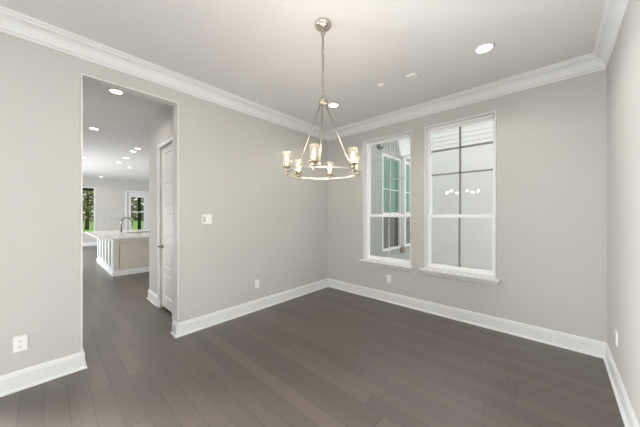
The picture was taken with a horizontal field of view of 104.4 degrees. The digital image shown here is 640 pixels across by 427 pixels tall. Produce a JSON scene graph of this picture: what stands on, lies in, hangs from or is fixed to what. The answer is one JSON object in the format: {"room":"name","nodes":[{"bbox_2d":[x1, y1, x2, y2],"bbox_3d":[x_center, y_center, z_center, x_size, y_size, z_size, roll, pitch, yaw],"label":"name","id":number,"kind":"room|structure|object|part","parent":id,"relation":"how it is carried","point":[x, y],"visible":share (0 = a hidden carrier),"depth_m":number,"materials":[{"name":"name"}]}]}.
{"room":"dining room","nodes":[
{"label":"dining room","id":0,"kind":"room"},
{"bbox_2d":[83,177,148,242],"bbox_3d":[-10.135,-0.077,11.298,0.150,3.030,7.600,0,0,42],"label":"wall","id":1,"kind":"structure","parent":0,"point":[109,193],"depth_m":11.56,"materials":[{"name":"beige paint"}]},
{"bbox_2d":[83,188,93,190],"bbox_3d":[-10.245,-1.237,12.344,1.400,0.250,9.000,0,0,42],"label":"trim","id":2,"kind":"structure","parent":1,"relation":"attached to","point":[84,189],"depth_m":12.03,"materials":[{"name":"brown metal"}]},
{"bbox_2d":[83,187,94,232],"bbox_3d":[-10.401,-0.152,10.989,0.152,2.056,0.681,0,0,42],"label":"window","id":3,"kind":"structure","parent":1,"relation":"in","point":[83,187],"depth_m":11.16,"materials":[{"name":"white paint"}]},
{"bbox_2d":[83,242,96,245],"bbox_3d":[-11.016,1.359,10.196,0.030,0.158,4.785,0,0,42],"label":"baseboard","id":4,"kind":"structure","parent":1,"relation":"attached to","point":[86,243],"depth_m":11.06,"materials":[{"name":"white paint"}]},
{"bbox_2d":[125,190,148,229],"bbox_3d":[-9.087,0.157,12.369,0.080,2.563,1.005,0,0,42],"label":"door","id":5,"kind":"structure","parent":1,"relation":"in","point":[141,194],"depth_m":12.28,"materials":[{"name":"white paint"}]},
{"bbox_2d":[149,104,173,306],"bbox_3d":[-0.871,-0.077,5.187,1.660,3.030,4.172,0,0,42],"label":"wall","id":6,"kind":"structure","parent":0,"point":[161,125],"depth_m":3.96,"materials":[{"name":"beige paint"}]},
{"bbox_2d":[147,289,156,306],"bbox_3d":[-2.547,1.359,4.208,0.558,0.158,0.530,0,0,42],"label":"baseboard","id":7,"kind":"structure","parent":6,"relation":"attached to","point":[152,297],"depth_m":4.02,"materials":[{"name":"white paint"}]},
{"bbox_2d":[156,133,173,319],"bbox_3d":[-2.222,0.179,3.607,0.746,2.518,0.097,0,0,42],"label":"door","id":8,"kind":"structure","parent":6,"relation":"in","point":[167,246],"depth_m":3.66,"materials":[{"name":"white paint"}]},
{"bbox_2d":[0,32,327,375],"bbox_3d":[-2.188,-0.077,2.417,0.120,3.030,7.160,0,0,42],"label":"wall","id":9,"kind":"structure","parent":0,"point":[270,226],"depth_m":2.93,"materials":[{"name":"beige paint"}]},
{"bbox_2d":[13,334,27,352],"bbox_3d":[-2.450,1.064,2.031,0.010,0.127,0.081,0,0,42],"label":"wall outlet","id":10,"kind":"object","parent":9,"relation":"attached to","point":[20,343],"visible":1,"depth_m":2.03,"materials":[{"name":"white plastic"}]},
{"bbox_2d":[0,349,86,396],"bbox_3d":[-3.403,1.359,1.060,0.150,0.158,3.516,0,0,42],"label":"baseboard","id":11,"kind":"structure","parent":9,"relation":"attached to","point":[22,379],"depth_m":2.11,"materials":[{"name":"white paint"}]},
{"bbox_2d":[80,73,178,351],"bbox_3d":[-1.980,0.069,2.644,0.132,2.738,0.829,0,0,42],"label":"trim","id":12,"kind":"structure","parent":9,"relation":"attached to","point":[85,77],"depth_m":2.73,"materials":[{"name":"paint"}]},
{"bbox_2d":[0,5,328,140],"bbox_3d":[-2.159,-1.513,2.284,0.102,0.158,7.000,0,0,42],"label":"trim","id":13,"kind":"structure","parent":9,"relation":"attached to","point":[13,23],"depth_m":2.53,"materials":[{"name":"white paint"}]},
{"bbox_2d":[202,214,211,223],"bbox_3d":[-1.430,0.072,3.148,0.015,0.121,0.124,0,0,42],"label":"light switch","id":14,"kind":"object","parent":9,"relation":"attached to","point":[206,218],"visible":1,"depth_m":3.15,"materials":[{"name":"white plastic"}]},
{"bbox_2d":[170,278,327,337],"bbox_3d":[-0.809,1.359,3.933,0.180,0.158,2.742,0,0,42],"label":"baseboard","id":15,"kind":"structure","parent":9,"relation":"attached to","point":[189,326],"depth_m":3.47,"materials":[{"name":"white paint"}]},
{"bbox_2d":[255,279,258,287],"bbox_3d":[-0.934,1.048,3.697,0.010,0.121,0.073,0,0,42],"label":"wall outlet","id":16,"kind":"object","parent":9,"relation":"attached to","point":[256,281],"visible":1,"depth_m":3.69,"materials":[{"name":"white plastic"}]},
{"bbox_2d":[0,0,604,181],"bbox_3d":[-4.669,-1.652,5.649,15.840,0.120,8.900,0,0,42],"label":"ceiling","id":17,"kind":"structure","parent":0,"point":[267,53],"depth_m":2.40,"materials":[{"name":"paint"}]},
{"bbox_2d":[107,88,124,94],"bbox_3d":[-2.656,-1.589,3.235,0.180,0.014,0.180,0,0,42],"label":"recessed light","id":18,"kind":"object","parent":17,"relation":"in","point":[114,91],"visible":0.87,"depth_m":3.23,"materials":[{"name":"white paint"}]},
{"bbox_2d":[282,18,360,180],"bbox_3d":[0.025,-0.951,2.089,0.690,1.281,0.627,0,0,42],"label":"chandelier","id":19,"kind":"object","parent":17,"relation":"hanging from","point":[322,25],"visible":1,"depth_m":2.06,"materials":[{"name":"silver metal"}]},
{"bbox_3d":[-0.115,-0.618,2.183,0.295,0.612,0.022,0,0,36],"label":"rod","id":20,"kind":"part","parent":19,"relation":"part of","materials":[{"name":"silver metal"}]},
{"bbox_3d":[-0.044,-0.425,1.790,0.029,0.088,0.029,0,0,42],"label":"bulb","id":21,"kind":"part","parent":19,"relation":"part of","materials":[{"name":"white glass"}]},
{"bbox_3d":[0.008,-0.618,1.920,0.021,0.612,0.295,0,0,4],"label":"rod","id":22,"kind":"part","parent":19,"relation":"part of","materials":[{"name":"silver metal"}]},
{"bbox_3d":[0.024,-1.259,2.087,0.024,0.521,0.023,0,0,0],"label":"chain","id":23,"kind":"part","parent":19,"relation":"part of","materials":[{"name":"silver metal"}]},
{"bbox_3d":[0.180,-0.618,2.158,0.295,0.612,0.022,0,0,-26],"label":"rod","id":24,"kind":"part","parent":19,"relation":"part of","materials":[{"name":"silver metal"}]},
{"bbox_3d":[0.250,-0.425,1.879,0.029,0.088,0.029,0,0,42],"label":"bulb","id":25,"kind":"part","parent":19,"relation":"part of","materials":[{"name":"white glass"}]},
{"bbox_2d":[327,102,339,107],"bbox_3d":[0.198,-1.589,3.642,0.180,0.014,0.180,0,0,42],"label":"recessed light","id":26,"kind":"object","parent":17,"relation":"in","point":[332,104],"visible":1,"depth_m":3.63,"materials":[{"name":"white paint"}]},
{"bbox_2d":[406,72,417,79],"bbox_3d":[1.061,-1.577,2.863,0.104,0.028,0.104,0,0,42],"label":"smoke detector","id":27,"kind":"object","parent":17,"relation":"attached to","point":[413,75],"visible":1,"depth_m":2.84,"materials":[{"name":"white plastic"}]},
{"bbox_2d":[473,42,495,53],"bbox_3d":[1.581,-1.589,2.390,0.180,0.014,0.180,0,0,42],"label":"recessed light","id":28,"kind":"object","parent":17,"relation":"in","point":[485,47],"visible":1,"depth_m":2.38,"materials":[{"name":"white paint"}]},
{"bbox_2d":[0,245,624,426],"bbox_3d":[-4.669,1.498,5.649,15.840,0.120,8.900,0,0,42],"label":"floor","id":29,"kind":"structure","parent":0,"point":[325,357],"depth_m":2.20,"materials":[{"name":"brown wood"}]},
{"bbox_2d":[97,237,148,276],"bbox_3d":[-5.192,1.014,7.080,2.660,0.849,1.486,0,0,42],"label":"kitchen island","id":30,"kind":"object","parent":29,"relation":"on","point":[118,257],"visible":0.62,"depth_m":5.98,"materials":[{"name":"beige paint"}]},
{"bbox_3d":[-5.684,1.006,6.574,2.614,0.823,0.018,0,0,42],"label":"panel","id":31,"kind":"part","parent":30,"relation":"part of","materials":[{"name":"white paint"}]},
{"bbox_2d":[85,229,148,239],"bbox_3d":[-5.411,0.565,7.165,3.121,0.046,1.755,0,0,42],"label":"island countertop","id":32,"kind":"structure","parent":30,"relation":"on","point":[115,234],"depth_m":6.52,"materials":[{"name":"stone"}]},
{"bbox_2d":[117,217,132,231],"bbox_3d":[-5.727,0.329,7.294,0.060,0.441,0.373,0,0,42],"label":"kitchen faucet","id":33,"kind":"object","parent":32,"relation":"on","point":[125,217],"visible":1,"depth_m":7.31,"materials":[{"name":"silver metal"}]},
{"bbox_3d":[-5.212,0.546,7.326,0.500,0.008,0.750,0,0,42],"label":"sink rim","id":34,"kind":"part","parent":32,"relation":"part of","materials":[{"name":"white stone"}]},
{"bbox_3d":[-4.226,1.005,6.218,0.022,0.832,1.462,0,0,42],"label":"panel","id":35,"kind":"part","parent":30,"relation":"part of","materials":[{"name":"beige paint"}]},
{"bbox_2d":[328,69,606,341],"bbox_3d":[1.649,-0.077,3.685,3.850,3.030,0.200,0,0,42],"label":"wall","id":36,"kind":"structure","parent":0,"point":[551,139],"depth_m":2.86,"materials":[{"name":"beige paint"}]},
{"bbox_2d":[359,131,412,271],"bbox_3d":[1.114,-0.188,4.125,0.929,2.154,0.254,0,0,42],"label":"window","id":37,"kind":"structure","parent":36,"relation":"in","point":[385,262],"depth_m":4.28,"materials":[{"name":"white paint"}]},
{"bbox_3d":[1.079,0.849,4.088,0.929,0.081,0.152,0,0,42],"label":"sill","id":38,"kind":"part","parent":37,"relation":"part of","materials":[{"name":"white paint"}]},
{"bbox_3d":[1.158,0.397,4.163,0.794,0.767,0.032,0,0,42],"label":"sash","id":39,"kind":"part","parent":37,"relation":"part of","materials":[{"name":"white plastic"}]},
{"bbox_3d":[1.182,-0.588,4.189,0.794,1.297,0.028,0,0,42],"label":"sash","id":40,"kind":"part","parent":37,"relation":"part of","materials":[{"name":"clear glass"}]},
{"bbox_2d":[387,275,390,282],"bbox_3d":[1.113,1.060,4.030,0.073,0.121,0.010,0,0,42],"label":"wall outlet","id":41,"kind":"object","parent":36,"relation":"attached to","point":[388,276],"visible":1,"depth_m":4.02,"materials":[{"name":"white plastic"}]},
{"bbox_2d":[419,111,499,285],"bbox_3d":[1.895,-0.191,3.414,0.966,2.160,0.254,0,0,42],"label":"window","id":42,"kind":"structure","parent":36,"relation":"in","point":[458,272],"depth_m":3.46,"materials":[{"name":"white paint"}]},
{"bbox_3d":[1.861,0.849,3.377,0.966,0.081,0.152,0,0,42],"label":"sill","id":43,"kind":"part","parent":42,"relation":"part of","materials":[{"name":"white paint"}]},
{"bbox_3d":[1.939,0.397,3.452,0.807,0.767,0.032,0,0,42],"label":"sash","id":44,"kind":"part","parent":42,"relation":"part of","materials":[{"name":"white plastic"}]},
{"bbox_3d":[1.963,-0.591,3.478,0.807,1.303,0.028,0,0,42],"label":"sash","id":45,"kind":"part","parent":42,"relation":"part of","materials":[{"name":"clear glass"}]},
{"bbox_2d":[328,53,605,140],"bbox_3d":[1.468,-1.513,3.646,3.635,0.158,0.102,0,0,42],"label":"trim","id":46,"kind":"structure","parent":36,"relation":"attached to","point":[588,63],"depth_m":3.10,"materials":[{"name":"white paint"}]},
{"bbox_2d":[328,278,606,358],"bbox_3d":[1.493,1.359,3.673,3.635,0.158,0.030,0,0,42],"label":"baseboard","id":47,"kind":"structure","parent":36,"relation":"attached to","point":[592,347],"depth_m":3.11,"materials":[{"name":"white paint"}]},
{"bbox_2d":[607,0,639,425],"bbox_3d":[0.503,-0.077,-0.138,0.370,3.030,7.000,0,0,42],"label":"wall","id":48,"kind":"structure","parent":0,"point":[623,70],"depth_m":1.81,"materials":[{"name":"beige paint"}]},
{"bbox_2d":[593,0,630,68],"bbox_3d":[0.392,-1.513,-0.036,0.102,0.158,7.002,0,0,44],"label":"trim","id":49,"kind":"structure","parent":48,"relation":"attached to","point":[614,12],"depth_m":2.02,"materials":[{"name":"white paint"}]},
{"bbox_2d":[615,329,617,346],"bbox_3d":[2.447,1.028,2.050,0.010,0.121,0.073,0,0,44],"label":"wall outlet","id":50,"kind":"object","parent":48,"relation":"attached to","point":[616,331],"visible":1,"depth_m":2.04,"materials":[{"name":"white plastic"}]},
{"bbox_2d":[603,343,639,426],"bbox_3d":[0.418,1.359,-0.061,0.030,0.158,7.002,0,0,44],"label":"baseboard","id":51,"kind":"structure","parent":48,"relation":"attached to","point":[628,416],"depth_m":1.88,"materials":[{"name":"white paint"}]},
{"label":"outside","id":52,"kind":"structure","parent":0,"visible":0},
{"bbox_2d":[83,220,143,231],"bbox_3d":[-37.231,1.613,32.165,68.000,0.150,70.000,0,0,42],"label":"lawn","id":53,"kind":"structure","parent":52,"point":[135,222],"depth_m":31.83,"materials":[{"name":"green plant"}]},
{"bbox_2d":[83,191,93,229],"bbox_3d":[-22.033,-1.204,23.476,4.830,5.499,4.662,0,0,-24],"label":"tree","id":54,"kind":"object","parent":53,"relation":"on","point":[87,197],"visible":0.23,"depth_m":23.45,"materials":[{"name":"green plant"}]},
{"bbox_2d":[83,191,143,221],"bbox_3d":[-46.618,-6.756,48.798,12.620,17.593,66.995,0,0,42],"label":"woodland","id":55,"kind":"object","parent":53,"relation":"on","point":[134,210],"visible":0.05,"depth_m":53.22,"materials":[{"name":"green plant"}]},
{"bbox_2d":[138,197,140,228],"bbox_3d":[-9.905,0.215,13.610,0.120,2.645,0.130,0,0,42],"label":"porch post","id":56,"kind":"object","parent":53,"relation":"on","point":[139,199],"visible":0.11,"depth_m":13.57,"materials":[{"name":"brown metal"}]},
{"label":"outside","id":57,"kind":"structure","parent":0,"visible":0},
{"bbox_2d":[386,250,409,259],"bbox_3d":[4.923,1.538,5.091,8.200,0.400,6.275,0,0,42],"label":"patio","id":58,"kind":"structure","parent":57,"point":[406,256],"depth_m":7.73,"materials":[{"name":"concrete"}]},
{"bbox_2d":[370,141,409,256],"bbox_3d":[1.946,-0.912,7.800,0.250,4.500,6.275,0,0,42],"label":"wall","id":59,"kind":"structure","parent":58,"relation":"on","point":[376,153],"depth_m":7.35,"materials":[{"name":"grey"}]},
{"bbox_2d":[381,141,398,153],"bbox_3d":[2.238,-2.582,7.919,0.021,1.120,1.215,0,0,42],"label":"trim","id":60,"kind":"structure","parent":59,"relation":"attached to","point":[393,141],"depth_m":7.97,"materials":[{"name":"grey"}]},
{"bbox_2d":[382,153,400,251],"bbox_3d":[2.280,-0.334,8.033,0.130,3.005,1.276,0,0,42],"label":"window","id":61,"kind":"structure","parent":59,"relation":"in","point":[395,222],"depth_m":8.11,"materials":[{"name":"glass"}]},
{"bbox_3d":[2.267,-0.897,8.045,0.015,1.730,1.180,0,0,42],"label":"green glass","id":62,"kind":"part","parent":61,"relation":"part of","materials":[{"name":"green glass"}]},
{"bbox_3d":[2.267,0.573,8.045,0.015,1.050,1.180,0,0,42],"label":"dark glass","id":63,"kind":"part","parent":61,"relation":"part of","materials":[{"name":"grey glass"}]},
{"bbox_2d":[394,160,401,246],"bbox_3d":[3.350,-0.333,9.344,0.250,3.002,2.100,0,0,42],"label":"wall pier","id":64,"kind":"structure","parent":59,"relation":"attached to","point":[401,160],"depth_m":8.56,"materials":[{"name":"white"}]},
{"bbox_2d":[397,138,409,159],"bbox_3d":[3.280,-2.472,9.024,0.073,1.020,2.508,0,0,42],"label":"wall","id":65,"kind":"structure","parent":59,"relation":"attached to","point":[403,145],"depth_m":8.59,"materials":[{"name":"white"}]},
{"bbox_2d":[406,162,409,245],"bbox_3d":[3.296,-0.334,9.150,0.130,3.005,1.296,0,0,42],"label":"window","id":66,"kind":"structure","parent":59,"relation":"in","point":[407,163],"depth_m":9.05,"materials":[{"name":"white plastic"}]},
{"bbox_3d":[3.283,-0.897,9.162,0.015,1.730,1.200,0,0,42],"label":"green glass","id":67,"kind":"part","parent":66,"relation":"part of","materials":[{"name":"green glass"}]},
{"bbox_3d":[3.283,0.573,9.162,0.015,1.050,1.200,0,0,42],"label":"dark glass","id":68,"kind":"part","parent":66,"relation":"part of","materials":[{"name":"grey glass"}]},
{"bbox_2d":[402,158,405,252],"bbox_3d":[2.877,-0.282,8.504,0.110,3.240,0.124,0,0,42],"label":"patio post","id":69,"kind":"object","parent":58,"relation":"on","point":[403,159],"visible":1,"depth_m":8.46,"materials":[{"name":"white"}]},
{"bbox_2d":[432,120,492,270],"bbox_3d":[5.826,-0.649,5.341,7.200,4.474,0.230,0,0,42],"label":"wall","id":70,"kind":"structure","parent":58,"relation":"on","point":[476,187],"depth_m":6.88,"materials":[{"name":"white"}]}
]}

